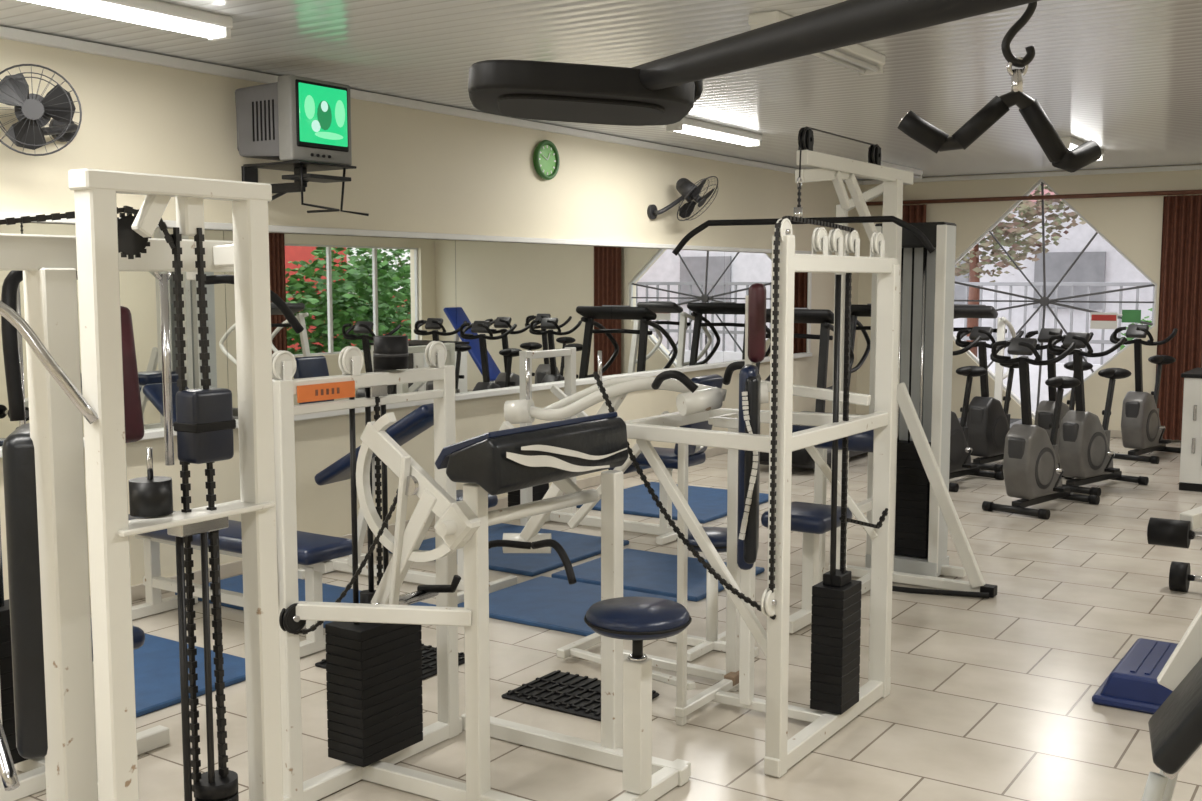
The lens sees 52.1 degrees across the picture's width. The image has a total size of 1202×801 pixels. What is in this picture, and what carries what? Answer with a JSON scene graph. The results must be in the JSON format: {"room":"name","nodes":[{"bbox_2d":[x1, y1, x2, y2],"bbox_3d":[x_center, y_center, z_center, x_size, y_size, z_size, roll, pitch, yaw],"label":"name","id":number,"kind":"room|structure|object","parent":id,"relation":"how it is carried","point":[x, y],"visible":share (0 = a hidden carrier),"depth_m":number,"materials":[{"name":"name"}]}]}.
{"room":"gym","nodes":[
{"label":"gym","id":0,"kind":"room"},
{"bbox_2d":[0,38,859,599],"bbox_3d":[-1.661,-0.469,7.264,0.200,2.720,16.700,4,7,33],"label":"wall","id":1,"kind":"structure","parent":0,"point":[416,170],"depth_m":7.59,"materials":[{"name":"beige paint"}]},
{"bbox_2d":[0,64,81,155],"bbox_3d":[-2.418,-1.267,5.456,0.323,0.388,0.578,1,6,11],"label":"wall fan","id":2,"kind":"object","parent":1,"relation":"attached to","point":[33,112],"visible":1,"depth_m":5.31,"materials":[{"name":"grey plastic"}]},
{"bbox_2d":[241,160,368,215],"bbox_3d":[-1.619,-1.111,6.495,0.645,0.272,0.454,4,7,33],"label":"bracket","id":3,"kind":"object","parent":1,"relation":"attached to","point":[300,168],"depth_m":6.41,"materials":[{"name":"black metal"}]},
{"bbox_2d":[235,75,351,165],"bbox_3d":[-1.625,-1.442,6.434,0.507,0.420,0.420,4,7,33],"label":"television","id":4,"kind":"object","parent":3,"relation":"on","point":[291,118],"visible":0.97,"depth_m":6.27,"materials":[{"name":"grey plastic"}]},
{"bbox_2d":[0,212,811,457],"bbox_3d":[-0.941,-0.546,8.103,0.068,1.089,11.350,4,7,33],"label":"wall mirror","id":5,"kind":"object","parent":1,"relation":"attached to","point":[649,312],"visible":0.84,"depth_m":8.18,"materials":[{"name":"clear glass"}]},
{"bbox_2d":[0,26,862,184],"bbox_3d":[-1.560,-1.786,7.069,0.037,0.048,16.299,4,7,33],"label":"trim","id":6,"kind":"structure","parent":1,"relation":"attached to","point":[7,33],"depth_m":7.26,"materials":[{"name":"white plastic"}]},
{"bbox_2d":[90,414,856,611],"bbox_3d":[-1.569,0.851,7.332,0.016,0.077,16.298,4,7,33],"label":"baseboard","id":7,"kind":"structure","parent":1,"relation":"attached to","point":[233,568],"depth_m":7.51,"materials":[{"name":"tile"}]},
{"bbox_2d":[533,140,559,179],"bbox_3d":[-0.393,-1.728,8.840,0.048,0.286,0.286,4,7,33],"label":"wall clock","id":8,"kind":"object","parent":1,"relation":"attached to","point":[546,160],"visible":1,"depth_m":8.83,"materials":[{"name":"green plastic"}]},
{"bbox_2d":[647,176,717,220],"bbox_3d":[0.712,-1.660,10.104,0.627,0.358,0.359,-3,6,-29],"label":"wall fan","id":9,"kind":"object","parent":1,"relation":"attached to","point":[689,191],"visible":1,"depth_m":10.13,"materials":[{"name":"grey plastic"}]},
{"bbox_2d":[0,0,1201,179],"bbox_3d":[1.071,-1.696,5.328,6.750,0.100,16.700,4,7,33],"label":"ceiling","id":10,"kind":"structure","parent":0,"point":[1122,76],"depth_m":6.30,"materials":[{"name":"plastic"}]},
{"bbox_2d":[21,0,232,40],"bbox_3d":[-1.972,-1.547,4.775,0.140,0.090,1.250,4,7,33],"label":"fluorescent light","id":11,"kind":"object","parent":10,"relation":"attached to","point":[153,13],"visible":1,"depth_m":4.97,"materials":[{"name":"white plastic"}]},
{"bbox_2d":[666,117,761,146],"bbox_3d":[0.843,-1.960,9.008,0.140,0.090,1.250,4,7,33],"label":"fluorescent light","id":12,"kind":"object","parent":10,"relation":"attached to","point":[686,125],"visible":0.88,"depth_m":8.91,"materials":[{"name":"white plastic"}]},
{"bbox_2d":[748,10,792,29],"bbox_3d":[0.646,-1.558,4.889,0.251,0.090,0.281,4,7,33],"label":"fluorescent light","id":13,"kind":"object","parent":10,"relation":"attached to","point":[759,19],"depth_m":5.15,"materials":[{"name":"white plastic"}]},
{"bbox_2d":[811,44,885,74],"bbox_3d":[1.222,-1.646,5.795,0.297,0.090,0.798,4,7,33],"label":"fluorescent light","id":14,"kind":"object","parent":10,"relation":"attached to","point":[861,60],"depth_m":5.93,"materials":[{"name":"white plastic"}]},
{"bbox_2d":[865,161,922,178],"bbox_3d":[2.885,-2.260,12.078,0.140,0.090,1.250,4,7,33],"label":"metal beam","id":15,"kind":"structure","parent":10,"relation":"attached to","point":[918,173],"depth_m":12.17,"materials":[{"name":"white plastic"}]},
{"bbox_2d":[1060,137,1083,149],"bbox_3d":[3.550,-1.989,9.301,0.210,0.090,0.901,4,7,33],"label":"fluorescent light","id":16,"kind":"object","parent":10,"relation":"attached to","point":[1070,143],"depth_m":9.67,"materials":[{"name":"white plastic"}]},
{"bbox_2d":[1097,150,1104,160],"bbox_3d":[4.151,-2.078,10.215,0.218,0.090,0.874,4,7,33],"label":"fluorescent light","id":17,"kind":"object","parent":10,"relation":"attached to","point":[1102,151],"depth_m":10.64,"materials":[{"name":"white plastic"}]},
{"bbox_2d":[14,437,1201,800],"bbox_3d":[1.071,1.111,5.602,6.750,0.100,16.700,4,7,33],"label":"floor","id":18,"kind":"structure","parent":0,"point":[989,699],"depth_m":4.90,"materials":[{"name":"tile"}]},
{"bbox_2d":[0,168,282,800],"bbox_3d":[-1.380,0.460,2.464,0.870,1.806,1.506,4,7,33],"label":"machine","id":19,"kind":"object","parent":18,"relation":"on","point":[43,458],"visible":1,"depth_m":2.52,"materials":[{"name":"white paint"}]},
{"bbox_2d":[0,271,303,800],"bbox_3d":[-1.514,0.347,4.061,0.546,1.720,1.171,4,7,33],"label":"machine","id":20,"kind":"object","parent":18,"relation":"on","point":[32,781],"visible":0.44,"depth_m":3.88,"materials":[{"name":"white paint"}]},
{"bbox_2d":[133,633,245,717],"bbox_3d":[-1.990,1.107,4.998,1.010,0.025,0.820,4,7,33],"label":"exercise mat","id":21,"kind":"object","parent":18,"relation":"on","point":[156,662],"visible":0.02,"depth_m":4.95,"materials":[{"name":"blue plastic"}]},
{"bbox_2d":[128,511,351,657],"bbox_3d":[-1.696,0.814,5.606,1.350,0.481,0.478,4,7,33],"label":"weight bench","id":22,"kind":"object","parent":18,"relation":"on","point":[315,552],"visible":0.49,"depth_m":5.44,"materials":[{"name":"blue metal"}]},
{"bbox_2d":[175,574,435,627],"bbox_3d":[-1.461,0.997,6.117,1.350,0.025,0.540,4,7,33],"label":"exercise mat","id":23,"kind":"object","parent":18,"relation":"on","point":[331,593],"visible":0.1,"depth_m":6.25,"materials":[{"name":"blue plastic"}]},
{"bbox_2d":[315,644,464,679],"bbox_3d":[-0.863,1.092,5.169,0.500,0.022,0.450,4,7,33],"label":"rubber floor mat","id":24,"kind":"object","parent":18,"relation":"on","point":[429,653],"visible":0.18,"depth_m":5.13,"materials":[{"name":"black rubber"}]},
{"bbox_2d":[298,403,516,603],"bbox_3d":[-1.043,0.481,6.494,1.114,0.968,0.500,3,6,31],"label":"weight bench","id":25,"kind":"object","parent":18,"relation":"on","point":[419,420],"visible":0.36,"depth_m":6.45,"materials":[{"name":"blue metal"}]},
{"bbox_2d":[272,335,690,800],"bbox_3d":[-0.356,0.523,3.799,0.992,1.420,1.024,4,7,33],"label":"machine","id":26,"kind":"object","parent":18,"relation":"on","point":[374,644],"visible":0.89,"depth_m":3.83,"materials":[{"name":"white paint"}]},
{"bbox_2d":[584,597,691,794],"bbox_3d":[0.110,0.898,3.714,0.324,0.570,0.324,4,7,33],"label":"round stool","id":27,"kind":"object","parent":26,"relation":"on","point":[636,619],"visible":1,"depth_m":3.68,"materials":[{"name":"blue metal"}]},
{"bbox_2d":[389,523,628,576],"bbox_3d":[-0.540,0.875,7.367,1.060,0.025,0.990,4,7,33],"label":"exercise mat","id":28,"kind":"object","parent":18,"relation":"on","point":[578,547],"visible":0.52,"depth_m":7.15,"materials":[{"name":"blue plastic"}]},
{"bbox_2d":[458,576,676,635],"bbox_3d":[-0.167,1.004,6.053,0.860,0.025,0.740,4,7,33],"label":"exercise mat","id":29,"kind":"object","parent":18,"relation":"on","point":[550,603],"visible":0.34,"depth_m":6.04,"materials":[{"name":"blue plastic"}]},
{"bbox_2d":[501,670,658,720],"bbox_3d":[-0.079,1.133,4.742,0.500,0.022,0.360,4,7,33],"label":"rubber floor mat","id":30,"kind":"object","parent":18,"relation":"on","point":[577,695],"visible":0.71,"depth_m":4.72,"materials":[{"name":"black rubber"}]},
{"bbox_2d":[508,347,722,544],"bbox_3d":[0.064,0.261,7.875,1.463,1.150,0.560,4,7,33],"label":"machine","id":31,"kind":"object","parent":18,"relation":"on","point":[696,455],"visible":0.41,"depth_m":7.87,"materials":[{"name":"white paint"}]},
{"bbox_2d":[551,548,764,601],"bbox_3d":[0.317,0.940,6.707,0.900,0.025,0.770,4,7,33],"label":"exercise mat","id":32,"kind":"object","parent":18,"relation":"on","point":[649,572],"visible":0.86,"depth_m":6.62,"materials":[{"name":"blue plastic"}]},
{"bbox_2d":[576,482,768,523],"bbox_3d":[0.539,0.726,8.900,1.100,0.025,1.150,4,7,33],"label":"exercise mat","id":33,"kind":"object","parent":18,"relation":"on","point":[707,504],"visible":0.48,"depth_m":8.76,"materials":[{"name":"blue plastic"}]},
{"bbox_2d":[488,216,899,777],"bbox_3d":[0.260,0.248,4.654,1.409,1.801,1.062,4,7,33],"label":"machine","id":34,"kind":"object","parent":18,"relation":"on","point":[835,691],"visible":0.99,"depth_m":4.36,"materials":[{"name":"white paint"}]},
{"bbox_2d":[667,527,758,661],"bbox_3d":[0.482,0.820,5.326,0.330,0.519,0.331,-1,6,-11],"label":"round stool","id":35,"kind":"object","parent":18,"relation":"on","point":[717,536],"visible":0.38,"depth_m":5.31,"materials":[{"name":"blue metal"}]},
{"bbox_2d":[468,0,1101,172],"bbox_3d":[0.502,0.241,1.393,0.961,2.450,2.472,-2,6,-16],"label":"exercise machine","id":36,"kind":"object","parent":18,"relation":"on","point":[662,91],"visible":1,"depth_m":1.97,"materials":[{"name":"black metal"}]},
{"bbox_2d":[756,308,865,468],"bbox_3d":[1.874,-0.165,10.838,0.780,1.320,1.665,4,7,33],"label":"treadmill","id":37,"kind":"object","parent":18,"relation":"on","point":[801,458],"visible":0.24,"depth_m":10.20,"materials":[{"name":"grey plastic"}]},
{"bbox_2d":[672,126,997,633],"bbox_3d":[1.273,-0.132,6.085,1.166,2.278,1.693,4,7,33],"label":"machine","id":38,"kind":"object","parent":18,"relation":"on","point":[924,509],"visible":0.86,"depth_m":6.49,"materials":[{"name":"white paint"}]},
{"bbox_2d":[849,304,870,385],"bbox_3d":[3.033,-0.335,12.581,0.780,1.320,1.665,4,7,33],"label":"treadmill","id":39,"kind":"object","parent":18,"relation":"on","point":[856,310],"visible":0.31,"depth_m":12.29,"materials":[{"name":"grey plastic"}]},
{"bbox_2d":[949,335,1003,491],"bbox_3d":[2.761,0.053,9.675,0.539,1.211,0.944,5,8,43],"label":"exercise bike","id":40,"kind":"object","parent":18,"relation":"on","point":[960,458],"visible":0.48,"depth_m":9.67,"materials":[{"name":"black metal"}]},
{"bbox_2d":[953,304,1021,427],"bbox_3d":[3.770,-0.299,12.214,0.727,1.320,1.665,3,7,31],"label":"treadmill","id":41,"kind":"object","parent":18,"relation":"on","point":[960,310],"visible":0.25,"depth_m":11.61,"materials":[{"name":"grey plastic"}]},
{"bbox_2d":[955,326,1023,471],"bbox_3d":[3.413,-0.039,10.618,0.539,1.211,0.944,5,8,43],"label":"exercise bike","id":42,"kind":"object","parent":18,"relation":"on","point":[988,423],"visible":0.69,"depth_m":10.40,"materials":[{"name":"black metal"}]},
{"bbox_2d":[982,337,1099,518],"bbox_3d":[3.080,0.157,8.606,0.944,1.211,0.539,-5,8,-44],"label":"exercise bike","id":43,"kind":"object","parent":18,"relation":"on","point":[1032,473],"visible":1,"depth_m":8.41,"materials":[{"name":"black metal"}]},
{"bbox_2d":[1025,328,1093,478],"bbox_3d":[3.853,-0.005,10.268,0.539,1.211,0.944,5,7,41],"label":"exercise bike","id":44,"kind":"object","parent":18,"relation":"on","point":[1044,413],"visible":0.34,"depth_m":10.03,"materials":[{"name":"black metal"}]},
{"bbox_2d":[1047,332,1148,495],"bbox_3d":[3.796,0.073,9.472,0.944,1.211,0.539,-5,7,-41],"label":"exercise bike","id":45,"kind":"object","parent":18,"relation":"on","point":[1085,455],"visible":0.92,"depth_m":9.29,"materials":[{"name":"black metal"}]},
{"bbox_2d":[1092,638,1177,713],"bbox_3d":[2.298,1.078,4.722,0.660,0.135,0.600,4,7,33],"label":"step","id":46,"kind":"structure","parent":18,"relation":"on","point":[1133,684],"depth_m":4.63,"materials":[{"name":"blue plastic"}]},
{"bbox_2d":[1110,324,1180,463],"bbox_3d":[4.937,-0.087,11.106,0.539,1.211,0.944,5,8,43],"label":"exercise bike","id":47,"kind":"object","parent":18,"relation":"on","point":[1142,431],"visible":0.93,"depth_m":10.90,"materials":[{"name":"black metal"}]},
{"bbox_2d":[1141,606,1201,800],"bbox_3d":[1.529,0.686,2.695,0.773,1.310,0.650,4,7,33],"label":"bench","id":48,"kind":"object","parent":18,"relation":"on","point":[1175,729],"visible":1,"depth_m":2.79,"materials":[{"name":"black leather"}]},
{"bbox_2d":[1147,506,1201,547],"bbox_3d":[3.227,0.705,5.875,0.646,0.652,1.743,5,8,43],"label":"bench","id":49,"kind":"object","parent":18,"relation":"on","point":[1160,531],"visible":1,"depth_m":5.40,"materials":[{"name":"black rubber"}]},
{"bbox_2d":[1169,561,1201,591],"bbox_3d":[3.069,0.915,6.314,0.260,0.150,0.150,4,7,33],"label":"dumbbell","id":50,"kind":"object","parent":18,"relation":"on","point":[1180,577],"visible":1,"depth_m":6.32,"materials":[{"name":"black rubber"}]},
{"bbox_2d":[1179,368,1201,491],"bbox_3d":[4.974,0.231,9.484,0.840,0.895,0.795,4,7,33],"label":"storage cabinet","id":51,"kind":"object","parent":18,"relation":"on","point":[1191,438],"visible":1,"depth_m":9.35,"materials":[{"name":"white plastic"}]},
{"bbox_2d":[856,164,1201,441],"bbox_3d":[5.624,-0.962,12.312,6.350,2.720,0.200,4,7,33],"label":"wall","id":52,"kind":"structure","parent":0,"point":[1133,224],"depth_m":12.61,"materials":[{"name":"beige paint"}]},
{"bbox_2d":[857,414,1180,441],"bbox_3d":[5.563,0.361,12.349,6.345,0.076,0.018,4,7,33],"label":"baseboard","id":53,"kind":"structure","parent":52,"relation":"attached to","point":[1114,433],"depth_m":12.54,"materials":[{"name":"tile"}]},
{"bbox_2d":[863,165,1201,184],"bbox_3d":[5.558,-2.276,12.083,6.349,0.045,0.036,4,7,33],"label":"trim","id":54,"kind":"structure","parent":52,"relation":"attached to","point":[1187,167],"depth_m":12.65,"materials":[{"name":"white plastic"}]},
{"bbox_2d":[866,189,1201,205],"bbox_3d":[4.618,-2.092,12.677,4.050,0.044,0.122,4,7,33],"label":"curtain rod","id":55,"kind":"object","parent":52,"relation":"attached to","point":[1174,192],"visible":0.88,"depth_m":12.62,"materials":[{"name":"brown wood"}]},
{"bbox_2d":[902,204,926,222],"bbox_3d":[3.345,-0.951,13.587,0.450,2.390,0.057,4,7,33],"label":"curtain","id":56,"kind":"object","parent":55,"relation":"hanging from","point":[910,213],"visible":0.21,"depth_m":13.43,"materials":[{"name":"brown fabric"}]},
{"bbox_2d":[1155,195,1201,440],"bbox_3d":[5.680,-0.800,12.049,0.410,2.390,0.057,4,7,33],"label":"curtain","id":57,"kind":"object","parent":55,"relation":"hanging from","point":[1180,291],"visible":0.79,"depth_m":12.04,"materials":[{"name":"brown fabric"}]},
{"bbox_2d":[953,178,1156,418],"bbox_3d":[4.626,-1.051,12.918,2.301,2.570,0.060,4,7,33],"label":"window","id":58,"kind":"structure","parent":52,"relation":"in","point":[1044,301],"depth_m":12.86,"materials":[{"name":"paint"}]},
{"bbox_2d":[1090,310,1140,328],"bbox_3d":[5.225,-0.824,12.493,0.480,0.200,0.019,4,7,33],"label":"sign","id":59,"kind":"object","parent":58,"relation":"attached to","point":[1099,320],"visible":0.96,"depth_m":12.51,"materials":[{"name":"white plastic"}]},
{"label":"outside","id":60,"kind":"structure","parent":0,"visible":0},
{"bbox_3d":[9.884,-0.348,22.070,20.200,0.100,20.400,4,7,33],"label":"ground","id":61,"kind":"structure","parent":60,"visible":0},
{"bbox_2d":[955,184,1085,356],"bbox_3d":[6.040,-2.427,20.056,3.689,4.438,2.662,4,7,33],"label":"street tree","id":62,"kind":"object","parent":61,"relation":"on","point":[1026,209],"visible":0.16,"depth_m":19.64,"materials":[{"name":"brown plant"}]},
{"bbox_2d":[953,185,1152,363],"bbox_3d":[9.883,-2.953,21.996,16.000,5.100,2.100,4,7,33],"label":"neighbouring building","id":63,"kind":"structure","parent":61,"relation":"on","point":[1100,261],"depth_m":21.92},
{"bbox_2d":[955,282,1154,410],"bbox_3d":[6.041,-0.685,16.399,12.015,1.775,0.150,4,7,33],"label":"fence","id":64,"kind":"object","parent":61,"relation":"on","point":[1033,369],"visible":0.12,"depth_m":16.43,"materials":[{"name":"white metal"}]},
{"bbox_2d":[1120,308,1151,349],"bbox_3d":[8.113,-0.702,16.964,1.963,1.511,1.298,4,7,33],"label":"shrub","id":65,"kind":"object","parent":61,"relation":"on","point":[1150,309],"visible":0.02,"depth_m":17.36,"materials":[{"name":"green plant"}]}
]}

